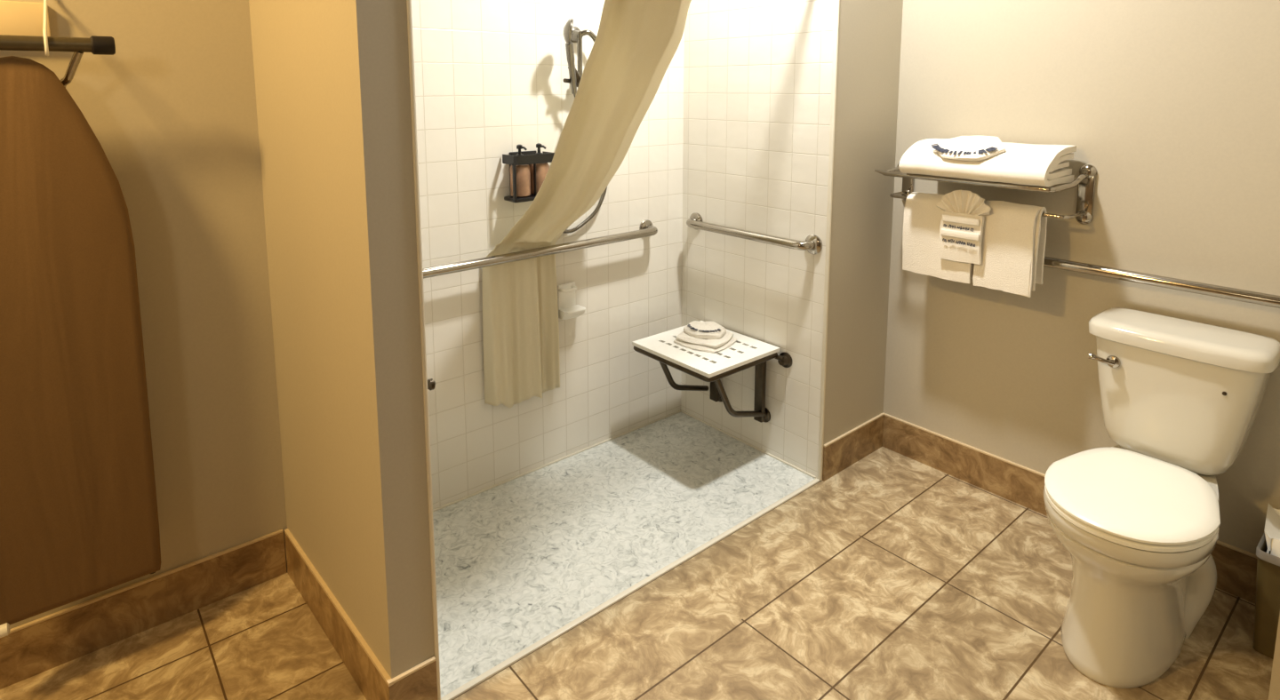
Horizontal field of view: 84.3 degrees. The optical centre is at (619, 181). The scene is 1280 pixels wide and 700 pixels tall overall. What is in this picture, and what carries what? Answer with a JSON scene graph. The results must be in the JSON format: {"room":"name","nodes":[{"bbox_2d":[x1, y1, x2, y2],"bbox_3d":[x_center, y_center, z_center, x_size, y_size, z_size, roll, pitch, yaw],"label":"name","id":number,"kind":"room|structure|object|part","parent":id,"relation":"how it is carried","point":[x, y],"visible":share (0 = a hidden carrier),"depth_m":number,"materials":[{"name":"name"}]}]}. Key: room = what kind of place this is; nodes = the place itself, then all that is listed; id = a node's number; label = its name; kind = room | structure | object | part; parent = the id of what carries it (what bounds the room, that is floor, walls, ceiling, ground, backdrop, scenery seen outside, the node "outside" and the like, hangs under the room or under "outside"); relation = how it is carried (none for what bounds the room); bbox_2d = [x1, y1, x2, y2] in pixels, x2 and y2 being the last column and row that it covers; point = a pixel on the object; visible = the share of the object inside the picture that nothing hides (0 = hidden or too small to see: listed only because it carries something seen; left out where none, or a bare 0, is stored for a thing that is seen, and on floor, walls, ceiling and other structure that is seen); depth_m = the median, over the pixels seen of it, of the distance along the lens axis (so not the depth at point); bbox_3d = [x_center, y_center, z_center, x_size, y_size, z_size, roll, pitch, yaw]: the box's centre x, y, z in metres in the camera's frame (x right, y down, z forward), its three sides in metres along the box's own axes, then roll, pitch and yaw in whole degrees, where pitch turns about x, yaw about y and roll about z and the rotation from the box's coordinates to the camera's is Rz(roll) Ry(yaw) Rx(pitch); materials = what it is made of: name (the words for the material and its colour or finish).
{"room":"hotel bathroom","nodes":[
{"label":"hotel bathroom","id":0,"kind":"room"},
{"bbox_2d":[248,0,434,679],"bbox_3d":[-0.725,-0.117,1.743,0.138,2.700,0.745,-6,10,-39],"label":"wall pillar","id":1,"kind":"structure","parent":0,"point":[332,77],"depth_m":1.60,"materials":[{"name":"paint"}]},
{"bbox_2d":[392,656,435,684],"bbox_3d":[-0.471,1.121,1.623,0.103,0.008,0.010,-6,10,-39],"label":"trim","id":2,"kind":"structure","parent":1,"relation":"attached to","point":[432,660],"depth_m":1.62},
{"bbox_2d":[392,661,437,699],"bbox_3d":[-0.471,1.191,1.632,0.103,0.134,0.010,-6,10,-39],"label":"baseboard","id":3,"kind":"structure","parent":1,"relation":"attached to","point":[422,684],"depth_m":1.63,"materials":[{"name":"tile"}]},
{"bbox_2d":[406,0,440,699],"bbox_3d":[-0.437,-0.087,1.505,0.011,2.700,0.017,-6,10,-39],"label":"trim","id":4,"kind":"structure","parent":1,"relation":"attached to","point":[408,2],"depth_m":1.55,"materials":[{"name":"plastic"}]},
{"bbox_2d":[0,0,684,629],"bbox_3d":[-1.032,-0.155,2.032,3.306,2.700,0.105,-6,10,-39],"label":"wall","id":5,"kind":"structure","parent":0,"point":[490,75],"depth_m":2.27,"materials":[{"name":"paint"}]},
{"bbox_2d":[0,0,50,56],"bbox_3d":[-1.397,-0.385,1.524,0.265,0.226,0.176,-6,10,-39],"label":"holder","id":6,"kind":"object","parent":5,"relation":"attached to","point":[16,18],"visible":0.91,"depth_m":1.62,"materials":[{"name":"beige plastic"}]},
{"bbox_3d":[-1.444,-0.364,1.583,0.262,0.087,0.030,-6,10,-39],"label":"wall plate","id":7,"kind":"part","parent":6,"relation":"part of","materials":[{"name":"beige plastic"}]},
{"bbox_2d":[0,34,160,638],"bbox_3d":[-1.354,0.356,1.615,0.436,1.365,0.104,-6,10,-39],"label":"ironing board","id":8,"kind":"object","parent":5,"relation":"attached to","point":[79,513],"visible":1,"depth_m":1.64,"materials":[{"name":"brown fabric"}]},
{"bbox_3d":[-1.292,0.196,1.669,0.152,1.003,0.038,-2,8,-9],"label":"leg","id":9,"kind":"part","parent":8,"relation":"part of","materials":[{"name":"silver metal"}]},
{"bbox_2d":[0,532,286,689],"bbox_3d":[-1.644,1.196,1.635,1.626,0.134,0.010,-6,10,-39],"label":"baseboard","id":10,"kind":"structure","parent":5,"relation":"attached to","point":[30,652],"depth_m":1.90,"materials":[{"name":"tile"}]},
{"bbox_2d":[8,528,283,634],"bbox_3d":[-1.644,1.125,1.625,1.626,0.008,0.010,-6,10,-39],"label":"trim","id":11,"kind":"structure","parent":5,"relation":"attached to","point":[138,584],"depth_m":1.91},
{"bbox_2d":[284,533,393,699],"bbox_3d":[-0.759,1.161,1.869,0.010,0.134,0.746,-7,10,-41],"label":"baseboard","id":12,"kind":"structure","parent":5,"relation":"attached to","point":[356,661],"depth_m":1.83,"materials":[{"name":"tile"}]},
{"bbox_2d":[284,528,393,687],"bbox_3d":[-0.759,1.090,1.860,0.011,0.008,0.746,-7,10,-41],"label":"trim","id":13,"kind":"structure","parent":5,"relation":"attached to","point":[388,681],"depth_m":1.79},
{"bbox_2d":[502,150,554,202],"bbox_3d":[-0.319,-0.021,2.510,0.172,0.169,0.092,-6,10,-39],"label":"bracket","id":14,"kind":"object","parent":5,"relation":"attached to","point":[529,157],"visible":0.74,"depth_m":2.46,"materials":[{"name":"black plastic"}]},
{"bbox_2d":[504,193,535,202],"bbox_3d":[-0.317,0.055,2.519,0.172,0.016,0.080,-6,10,-39],"label":"tray","id":15,"kind":"object","parent":14,"relation":"on","point":[514,199],"depth_m":2.46,"materials":[{"name":"black plastic"}]},
{"bbox_2d":[509,144,530,197],"bbox_3d":[-0.348,-0.040,2.480,0.072,0.181,0.072,-6,10,-39],"label":"pump bottle","id":16,"kind":"object","parent":14,"relation":"in","point":[524,171],"visible":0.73,"depth_m":2.46,"materials":[{"name":"brown plastic"}]},
{"bbox_3d":[-0.345,-0.029,2.541,0.112,0.160,0.010,-6,10,-39],"label":"plate","id":17,"kind":"part","parent":14,"relation":"part of","materials":[{"name":"black plastic"}]},
{"bbox_2d":[529,143,549,194],"bbox_3d":[-0.286,-0.047,2.530,0.072,0.181,0.072,-6,10,-39],"label":"pump bottle","id":18,"kind":"object","parent":14,"relation":"on","point":[541,169],"visible":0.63,"depth_m":2.50,"materials":[{"name":"brown plastic"}]},
{"bbox_2d":[423,219,657,279],"bbox_3d":[-0.335,0.254,2.535,1.297,0.077,0.089,-6,10,-39],"label":"grab bar","id":19,"kind":"object","parent":5,"relation":"attached to","point":[646,228],"visible":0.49,"depth_m":2.52,"materials":[{"name":"silver metal"}]},
{"bbox_2d":[557,281,585,319],"bbox_3d":[-0.181,0.458,2.704,0.100,0.130,0.066,-6,10,-39],"label":"soap dish","id":20,"kind":"object","parent":5,"relation":"attached to","point":[567,309],"visible":0.94,"depth_m":2.70,"materials":[{"name":"white ceramic"}]},
{"bbox_3d":[-0.203,0.455,2.720,0.083,0.130,0.012,-6,10,-39],"label":"plate","id":21,"kind":"part","parent":20,"relation":"part of","materials":[{"name":"white ceramic"}]},
{"bbox_2d":[558,304,585,319],"bbox_3d":[-0.178,0.503,2.706,0.100,0.034,0.056,-6,10,-39],"label":"tray","id":22,"kind":"object","parent":20,"relation":"on","point":[565,312],"depth_m":2.69,"materials":[{"name":"white ceramic"}]},
{"bbox_2d":[562,18,607,233],"bbox_3d":[-0.122,-0.193,2.613,0.271,0.789,0.156,-6,10,-39],"label":"shower","id":23,"kind":"object","parent":5,"relation":"attached to","point":[572,34],"visible":0.47,"depth_m":2.58,"materials":[{"name":"silver metal"}]},
{"bbox_2d":[432,409,815,512],"bbox_3d":[-0.078,1.139,2.450,1.518,0.008,0.722,-6,10,-39],"label":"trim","id":24,"kind":"structure","parent":5,"relation":"attached to","point":[680,411],"depth_m":2.81,"materials":[{"name":"tile"}]},
{"bbox_2d":[0,412,1273,699],"bbox_3d":[0.357,1.371,0.944,3.824,0.054,3.850,-6,10,-39],"label":"floor","id":25,"kind":"structure","parent":0,"point":[892,576],"depth_m":2.00,"materials":[{"name":"tile"}]},
{"bbox_2d":[1043,307,1279,688],"bbox_3d":[1.401,0.825,1.892,0.703,0.795,0.414,-6,10,-39],"label":"toilet","id":26,"kind":"object","parent":25,"relation":"on","point":[1138,521],"visible":1,"depth_m":1.83,"materials":[{"name":"ceramic"}]},
{"bbox_3d":[1.397,0.516,2.034,0.034,0.036,0.072,-6,10,-39],"label":"flush handle","id":27,"kind":"part","parent":26,"relation":"part of","materials":[{"name":"silver metal"}]},
{"bbox_3d":[1.312,0.813,1.817,0.470,0.015,0.356,-6,10,-39],"label":"seat","id":28,"kind":"part","parent":26,"relation":"part of","materials":[{"name":"plastic"}]},
{"bbox_3d":[1.392,1.012,1.909,0.671,0.400,0.358,-6,10,-39],"label":"bowl","id":29,"kind":"part","parent":26,"relation":"part of","materials":[{"name":"ceramic"}]},
{"bbox_3d":[1.312,0.794,1.814,0.472,0.018,0.358,-6,10,-39],"label":"lid","id":30,"kind":"part","parent":26,"relation":"part of","materials":[{"name":"plastic"}]},
{"bbox_3d":[1.582,0.625,2.015,0.217,0.333,0.380,-6,10,-39],"label":"tank","id":31,"kind":"part","parent":26,"relation":"part of","materials":[{"name":"ceramic"}]},
{"bbox_3d":[1.578,0.437,1.987,0.242,0.052,0.414,-6,10,-39],"label":"tank lid","id":32,"kind":"part","parent":26,"relation":"part of","materials":[{"name":"ceramic"}]},
{"bbox_2d":[1252,505,1279,659],"bbox_3d":[1.754,1.055,1.835,0.224,0.328,0.146,-6,10,-39],"label":"waste bin","id":33,"kind":"object","parent":25,"relation":"on","point":[1267,612],"visible":1,"depth_m":1.81,"materials":[{"name":"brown plastic"}]},
{"bbox_2d":[680,0,903,479],"bbox_3d":[0.639,-0.281,2.916,0.424,2.700,0.850,-6,10,-39],"label":"wall","id":34,"kind":"structure","parent":0,"point":[757,74],"depth_m":2.69,"materials":[{"name":"tile"}]},
{"bbox_2d":[440,479,819,699],"bbox_3d":[0.156,1.191,2.168,1.518,0.026,0.018,-6,10,-39],"label":"trim","id":35,"kind":"structure","parent":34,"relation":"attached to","point":[483,677],"depth_m":2.02,"materials":[{"name":"plastic"}]},
{"bbox_2d":[632,320,792,423],"bbox_3d":[0.341,0.799,2.769,0.410,0.332,0.505,-6,10,-39],"label":"shower bench","id":36,"kind":"object","parent":34,"relation":"attached to","point":[746,352],"visible":0.7,"depth_m":2.69,"materials":[{"name":"white plastic"}]},
{"bbox_2d":[673,331,736,352],"bbox_3d":[0.336,0.611,2.776,0.211,0.036,0.200,6,10,39],"label":"folded towel","id":37,"kind":"object","parent":36,"relation":"on","point":[683,339],"visible":0.52,"depth_m":2.71,"materials":[{"name":"white fabric"}]},
{"bbox_2d":[683,320,726,339],"bbox_3d":[0.342,0.578,2.787,0.155,0.032,0.174,-6,10,-39],"label":"washcloth","id":38,"kind":"object","parent":37,"relation":"on","point":[698,330],"visible":1,"depth_m":2.75,"materials":[{"name":"white fabric"}]},
{"bbox_3d":[0.334,0.641,2.750,0.393,0.014,0.415,-6,10,-39],"label":"seat panel","id":39,"kind":"part","parent":36,"relation":"part of","materials":[{"name":"white plastic"}]},
{"bbox_3d":[0.332,0.663,2.744,0.388,0.028,0.465,-6,10,-39],"label":"frame","id":40,"kind":"part","parent":36,"relation":"part of","materials":[{"name":"metal"}]},
{"bbox_3d":[0.411,0.786,2.972,0.045,0.302,0.060,-6,10,-39],"label":"wall post","id":41,"kind":"part","parent":36,"relation":"part of","materials":[{"name":"metal"}]},
{"bbox_3d":[0.563,0.810,2.788,0.045,0.302,0.060,-6,10,-39],"label":"wall post","id":42,"kind":"part","parent":36,"relation":"part of","materials":[{"name":"metal"}]},
{"bbox_2d":[686,212,822,254],"bbox_3d":[0.489,0.201,2.769,0.076,0.072,0.665,-6,10,-39],"label":"grab bar","id":43,"kind":"object","parent":34,"relation":"attached to","point":[812,244],"visible":1,"depth_m":2.67,"materials":[{"name":"silver metal"}]},
{"bbox_2d":[817,0,839,481],"bbox_3d":[0.745,-0.220,2.463,0.011,2.700,0.017,-6,10,-39],"label":"trim","id":44,"kind":"structure","parent":34,"relation":"attached to","point":[836,2],"depth_m":2.51,"materials":[{"name":"tile"}]},
{"bbox_2d":[822,416,883,481],"bbox_3d":[0.921,1.034,2.761,0.414,0.134,0.010,-6,10,-39],"label":"baseboard","id":45,"kind":"structure","parent":34,"relation":"attached to","point":[852,448],"depth_m":2.74,"materials":[{"name":"tile"}]},
{"bbox_2d":[823,412,885,447],"bbox_3d":[0.920,0.964,2.751,0.414,0.008,0.010,-6,10,-39],"label":"trim","id":46,"kind":"structure","parent":34,"relation":"attached to","point":[848,433],"depth_m":2.74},
{"bbox_2d":[883,0,1279,554],"bbox_3d":[1.792,-0.153,1.930,0.100,2.700,3.850,-6,10,-39],"label":"wall","id":47,"kind":"structure","parent":0,"point":[1174,105],"depth_m":2.25,"materials":[{"name":"paint"}]},
{"bbox_2d":[874,162,1096,224],"bbox_3d":[1.210,0.020,2.407,0.233,0.192,0.643,-6,10,-39],"label":"towel rack","id":48,"kind":"object","parent":47,"relation":"attached to","point":[1085,181],"visible":0.74,"depth_m":2.24,"materials":[{"name":"silver metal"}]},
{"bbox_3d":[1.104,-0.019,2.702,0.020,0.192,0.047,-6,10,-39],"label":"wall plate","id":49,"kind":"part","parent":48,"relation":"part of","materials":[{"name":"silver metal"}]},
{"bbox_3d":[1.159,-0.009,2.365,0.010,0.010,0.570,-6,10,-39],"label":"shelf rail","id":50,"kind":"part","parent":48,"relation":"part of","materials":[{"name":"silver metal"}]},
{"bbox_2d":[902,192,1046,296],"bbox_3d":[1.192,0.199,2.404,0.093,0.288,0.441,-6,10,-39],"label":"hand towel","id":51,"kind":"object","parent":48,"relation":"hanging from","point":[1013,235],"visible":0.75,"depth_m":2.31,"materials":[{"name":"white fabric"}]},
{"bbox_2d":[935,190,991,264],"bbox_3d":[1.145,0.148,2.366,0.028,0.242,0.179,-6,10,-39],"label":"washcloth","id":52,"kind":"object","parent":51,"relation":"hanging from","point":[961,223],"visible":1,"depth_m":2.36,"materials":[{"name":"white fabric"}]},
{"bbox_3d":[1.204,-0.025,2.396,0.218,0.045,0.613,-6,10,-39],"label":"shelf frame","id":53,"kind":"part","parent":48,"relation":"part of","materials":[{"name":"silver metal"}]},
{"bbox_2d":[899,137,1076,186],"bbox_3d":[1.208,-0.070,2.340,0.258,0.116,0.460,-6,10,-39],"label":"bath towel","id":54,"kind":"object","parent":48,"relation":"on","point":[1021,164],"visible":0.87,"depth_m":2.22,"materials":[{"name":"white fabric"}]},
{"bbox_2d":[931,136,1005,160],"bbox_3d":[1.148,-0.113,2.322,0.148,0.074,0.229,-6,10,-39],"label":"washcloth","id":55,"kind":"object","parent":54,"relation":"on","point":[962,148],"visible":1,"depth_m":2.30,"materials":[{"name":"white fabric"}]},
{"bbox_3d":[1.481,0.041,2.245,0.020,0.192,0.047,-6,10,-39],"label":"wall plate","id":56,"kind":"part","parent":48,"relation":"part of","materials":[{"name":"silver metal"}]},
{"bbox_2d":[882,416,1257,603],"bbox_3d":[1.497,1.083,2.379,0.010,0.134,1.316,-6,10,-39],"label":"baseboard","id":57,"kind":"structure","parent":47,"relation":"attached to","point":[1236,572],"depth_m":2.55,"materials":[{"name":"tile"}]},
{"bbox_2d":[884,413,1257,559],"bbox_3d":[1.497,1.013,2.369,0.010,0.008,1.316,-6,10,-39],"label":"trim","id":58,"kind":"structure","parent":47,"relation":"attached to","point":[1219,542],"depth_m":2.54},
{"bbox_2d":[1043,256,1279,308],"bbox_3d":[1.610,0.291,2.076,0.076,0.074,0.857,-6,10,-39],"label":"grab bar","id":59,"kind":"object","parent":47,"relation":"attached to","point":[1169,283],"visible":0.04,"depth_m":2.05,"materials":[{"name":"silver metal"}]},
{"bbox_2d":[1268,613,1279,699],"bbox_3d":[1.441,-0.060,1.250,1.314,2.700,0.114,-6,10,-39],"label":"wall partition","id":60,"kind":"structure","parent":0,"point":[1274,694],"depth_m":0.97,"materials":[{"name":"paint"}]},
{"bbox_3d":[-0.671,-0.124,1.791,0.006,2.700,0.728,-6,10,-39],"label":"wall","id":61,"kind":"structure","parent":0,"visible":0},
{"bbox_2d":[427,378,435,391],"bbox_3d":[-0.435,0.464,1.611,0.031,0.026,0.026,-6,10,-39],"label":"handle","id":62,"kind":"object","parent":61,"relation":"attached to","point":[431,384],"visible":0.64,"depth_m":1.61,"materials":[{"name":"metal"}]},
{"bbox_3d":[0.123,-0.767,1.937,1.518,0.056,0.056,-6,10,-39],"label":"curtain rod","id":63,"kind":"object","parent":61,"relation":"attached to","visible":0},
{"bbox_2d":[482,0,691,407],"bbox_3d":[-0.050,0.013,2.323,0.486,1.677,0.756,-8,11,-43],"label":"shower curtain","id":64,"kind":"object","parent":63,"relation":"hanging from","point":[636,42],"visible":0.96,"depth_m":2.41,"materials":[{"name":"fabric"}]}
]}

